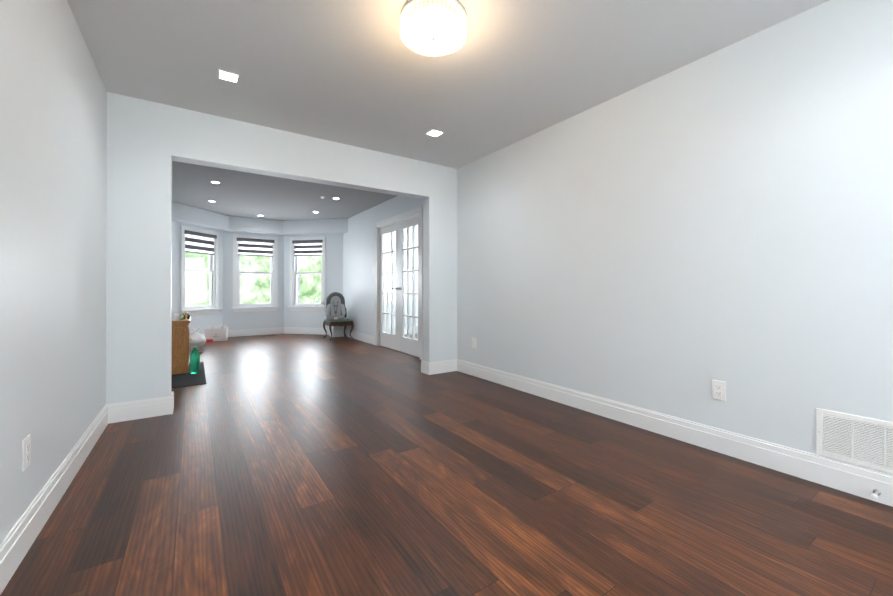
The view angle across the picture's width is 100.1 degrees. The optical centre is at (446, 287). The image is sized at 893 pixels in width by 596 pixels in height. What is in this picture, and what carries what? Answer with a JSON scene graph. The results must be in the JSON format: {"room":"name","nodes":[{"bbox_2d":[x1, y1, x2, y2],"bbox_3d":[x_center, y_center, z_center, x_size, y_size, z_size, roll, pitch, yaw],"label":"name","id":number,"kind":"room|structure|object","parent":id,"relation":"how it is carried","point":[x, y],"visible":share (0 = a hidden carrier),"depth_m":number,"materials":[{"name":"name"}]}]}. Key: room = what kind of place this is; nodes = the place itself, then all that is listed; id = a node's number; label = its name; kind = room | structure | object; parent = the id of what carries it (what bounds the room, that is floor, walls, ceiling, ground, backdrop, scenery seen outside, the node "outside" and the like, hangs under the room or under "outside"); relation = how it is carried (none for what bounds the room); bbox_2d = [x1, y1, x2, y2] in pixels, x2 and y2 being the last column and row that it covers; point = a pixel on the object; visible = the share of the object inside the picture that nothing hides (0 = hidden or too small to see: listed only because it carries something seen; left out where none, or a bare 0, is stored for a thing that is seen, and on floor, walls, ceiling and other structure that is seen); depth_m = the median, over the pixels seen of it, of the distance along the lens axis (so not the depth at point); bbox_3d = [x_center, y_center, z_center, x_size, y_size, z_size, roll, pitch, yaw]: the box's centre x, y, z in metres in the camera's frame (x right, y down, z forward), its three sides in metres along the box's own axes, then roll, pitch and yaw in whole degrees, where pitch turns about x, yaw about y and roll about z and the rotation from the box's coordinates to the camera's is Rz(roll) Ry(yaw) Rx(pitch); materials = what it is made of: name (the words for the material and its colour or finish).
{"room":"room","nodes":[
{"label":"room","id":0,"kind":"room"},
{"bbox_2d":[0,0,106,543],"bbox_3d":[-2.122,-0.220,2.066,0.150,2.420,9.700,0,0,-34],"label":"wall","id":1,"kind":"structure","parent":0,"point":[53,93],"depth_m":1.63,"materials":[{"name":"paint"}]},
{"bbox_2d":[22,435,30,470],"bbox_3d":[-1.591,0.628,1.420,0.008,0.115,0.072,0,0,-34],"label":"electrical outlet","id":2,"kind":"object","parent":1,"relation":"attached to","point":[26,452],"visible":1,"depth_m":1.41,"materials":[{"name":"white plastic"}]},
{"bbox_2d":[0,327,892,594],"bbox_3d":[-1.083,0.927,3.471,3.150,0.138,10.570,0,0,-34],"label":"baseboard","id":3,"kind":"structure","parent":1,"relation":"attached to","point":[26,529],"depth_m":2.21,"materials":[{"name":"white wood"}]},
{"bbox_2d":[870,489,880,498],"bbox_3d":[1.951,0.944,1.702,0.073,0.026,0.026,0,0,-34],"label":"door stop","id":4,"kind":"object","parent":3,"relation":"attached to","point":[875,494],"visible":1,"depth_m":1.70,"materials":[{"name":"silver metal"}]},
{"bbox_2d":[172,221,342,333],"bbox_3d":[-3.801,-0.199,7.492,3.362,2.420,1.170,0,0,-34],"label":"wall","id":5,"kind":"structure","parent":0,"point":[283,315],"depth_m":7.91,"materials":[{"name":"paint"}]},
{"bbox_2d":[179,226,220,314],"bbox_3d":[-4.640,-0.284,7.013,0.165,1.596,0.880,0,0,11],"label":"window","id":6,"kind":"structure","parent":5,"relation":"in","point":[200,241],"depth_m":7.04,"materials":[{"name":"white"}]},
{"bbox_2d":[232,234,278,311],"bbox_3d":[-4.030,-0.280,7.902,0.880,1.596,0.165,0,0,-34],"label":"window","id":7,"kind":"structure","parent":5,"relation":"in","point":[250,245],"depth_m":7.87,"materials":[{"name":"white"}]},
{"bbox_2d":[288,237,325,310],"bbox_3d":[-2.987,-0.279,8.110,0.880,1.596,0.165,0,0,11],"label":"window","id":8,"kind":"structure","parent":5,"relation":"in","point":[307,246],"depth_m":8.10,"materials":[{"name":"white"}]},
{"bbox_2d":[172,202,347,235],"bbox_3d":[-3.672,-1.269,7.305,3.150,0.280,1.331,0,0,-34],"label":"wall","id":9,"kind":"structure","parent":0,"point":[186,214],"depth_m":7.67,"materials":[{"name":"paint"}]},
{"bbox_2d":[106,92,456,403],"bbox_3d":[-1.218,-0.213,3.674,3.150,2.420,0.150,0,0,-34],"label":"wall","id":10,"kind":"structure","parent":0,"point":[148,142],"depth_m":2.94,"materials":[{"name":"paint"}]},
{"bbox_2d":[386,225,417,338],"bbox_3d":[0.474,-0.202,6.660,2.700,2.620,4.000,0,0,-34],"label":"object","id":11,"kind":"structure","parent":0,"point":[410,285],"depth_m":8.04,"materials":[{"name":"glass"}]},
{"bbox_2d":[0,334,892,595],"bbox_3d":[-1.204,1.056,3.648,3.450,0.120,11.300,0,0,-34],"label":"floor","id":12,"kind":"structure","parent":0,"point":[294,465],"depth_m":1.71,"materials":[{"name":"brown wood"}]},
{"bbox_2d":[172,362,205,387],"bbox_3d":[-3.105,0.994,4.246,0.610,0.008,1.380,0,0,-34],"label":"mat","id":13,"kind":"object","parent":12,"relation":"on","point":[184,379],"visible":0.4,"depth_m":4.01,"materials":[{"name":"grey fabric"}]},
{"bbox_2d":[172,317,191,374],"bbox_3d":[-3.332,0.688,4.461,0.490,0.607,0.686,0,0,-34],"label":"base cabinet","id":14,"kind":"object","parent":13,"relation":"on","point":[181,338],"visible":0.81,"depth_m":4.28,"materials":[{"name":"brown wood"}]},
{"bbox_2d":[172,312,182,320],"bbox_3d":[-3.103,0.337,4.310,0.113,0.092,0.080,0,0,-34],"label":"mug","id":15,"kind":"object","parent":14,"relation":"on","point":[175,316],"visible":0.94,"depth_m":4.28,"materials":[{"name":"white ceramic"}]},
{"bbox_2d":[190,346,199,373],"bbox_3d":[-2.886,0.835,4.298,0.094,0.310,0.094,0,0,-34],"label":"bottle","id":16,"kind":"object","parent":13,"relation":"on","point":[195,362],"visible":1,"depth_m":4.26,"materials":[{"name":"teal glass"}]},
{"bbox_2d":[190,328,205,347],"bbox_3d":[-4.107,0.835,6.116,0.311,0.340,0.246,0,0,-34],"label":"plastic bag","id":17,"kind":"object","parent":12,"relation":"on","point":[198,340],"visible":0.83,"depth_m":6.07,"materials":[{"name":"white plastic"}]},
{"bbox_2d":[205,324,227,340],"bbox_3d":[-4.321,0.857,7.034,0.378,0.303,0.216,0,0,-34],"label":"gift bag","id":18,"kind":"object","parent":12,"relation":"on","point":[217,332],"visible":1,"depth_m":7.00,"materials":[{"name":"white paper"}]},
{"bbox_2d":[329,326,345,336],"bbox_3d":[-2.244,0.812,7.717,0.278,0.400,0.236,0,0,-34],"label":"plinth","id":19,"kind":"object","parent":12,"relation":"on","point":[337,331],"visible":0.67,"depth_m":7.62,"materials":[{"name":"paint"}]},
{"bbox_2d":[323,318,353,340],"bbox_3d":[-2.132,0.830,7.368,0.476,0.382,0.458,0,0,-34],"label":"stool","id":20,"kind":"object","parent":12,"relation":"on","point":[331,323],"visible":1,"depth_m":7.23,"materials":[{"name":"brown wood"}]},
{"bbox_2d":[321,292,345,320],"bbox_3d":[-2.171,0.368,7.266,0.435,0.539,0.360,0,0,-34],"label":"seat","id":21,"kind":"object","parent":20,"relation":"on","point":[335,305],"visible":1,"depth_m":7.33,"materials":[{"name":"fabric"}]},
{"bbox_2d":[67,0,828,220],"bbox_3d":[-1.204,-1.484,3.658,3.450,0.120,11.300,0,0,-34],"label":"ceiling","id":22,"kind":"structure","parent":0,"point":[358,73],"depth_m":2.42,"materials":[{"name":"white paint"}]},
{"bbox_2d":[218,69,239,83],"bbox_3d":[-1.475,-1.425,2.533,0.120,0.006,0.120,0,0,-34],"label":"recessed light","id":23,"kind":"object","parent":22,"relation":"in","point":[228,76],"depth_m":2.53,"materials":[{"name":"white plastic"}]},
{"bbox_2d":[400,0,467,56],"bbox_3d":[-0.068,-1.370,1.987,0.359,0.118,0.358,0,0,-34],"label":"crystal ceiling light","id":24,"kind":"object","parent":22,"relation":"attached to","point":[436,25],"visible":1,"depth_m":1.93,"materials":[{"name":"white glass"}]},
{"bbox_2d":[426,129,443,136],"bbox_3d":[-0.108,-1.422,3.457,0.120,0.006,0.120,0,0,-34],"label":"recessed light","id":25,"kind":"object","parent":22,"relation":"in","point":[435,133],"depth_m":3.46,"materials":[{"name":"white plastic"}]},
{"bbox_2d":[343,0,892,474],"bbox_3d":[0.600,-0.213,3.932,0.150,2.420,9.740,0,0,-34],"label":"wall","id":26,"kind":"structure","parent":0,"point":[674,242],"depth_m":2.30,"materials":[{"name":"paint"}]},
{"bbox_2d":[375,206,422,359],"bbox_3d":[-0.719,-0.052,5.855,0.177,2.114,1.613,0,0,-34],"label":"french door","id":27,"kind":"structure","parent":26,"relation":"attached to","point":[399,224],"depth_m":5.82,"materials":[{"name":"white wood"}]},
{"bbox_2d":[472,337,475,347],"bbox_3d":[0.310,0.629,4.215,0.008,0.115,0.072,0,0,-34],"label":"electrical outlet","id":28,"kind":"object","parent":26,"relation":"attached to","point":[473,342],"visible":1,"depth_m":4.22,"materials":[{"name":"white plastic"}]},
{"bbox_2d":[712,380,725,400],"bbox_3d":[1.638,0.621,2.252,0.008,0.115,0.072,0,0,-34],"label":"electrical outlet","id":29,"kind":"object","parent":26,"relation":"attached to","point":[718,390],"visible":1,"depth_m":2.25,"materials":[{"name":"white plastic"}]},
{"bbox_2d":[816,408,892,473],"bbox_3d":[2.091,0.729,1.583,0.008,0.234,0.765,0,0,-34],"label":"air vent","id":30,"kind":"object","parent":26,"relation":"in","point":[858,440],"visible":1,"depth_m":1.79,"materials":[{"name":"white metal"}]},
{"label":"outside","id":31,"kind":"structure","parent":0,"visible":0},
{"bbox_2d":[185,252,416,333],"bbox_3d":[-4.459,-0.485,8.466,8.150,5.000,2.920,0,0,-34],"label":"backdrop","id":32,"kind":"structure","parent":31,"point":[245,266],"depth_m":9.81,"materials":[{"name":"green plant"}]},
{"bbox_2d":[297,275,299,302],"bbox_3d":[-2.872,0.618,9.319,1.800,1.800,0.160,0,0,-34],"label":"porch","id":33,"kind":"object","parent":32,"relation":"attached to","point":[298,288],"depth_m":8.81,"materials":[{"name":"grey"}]}
]}

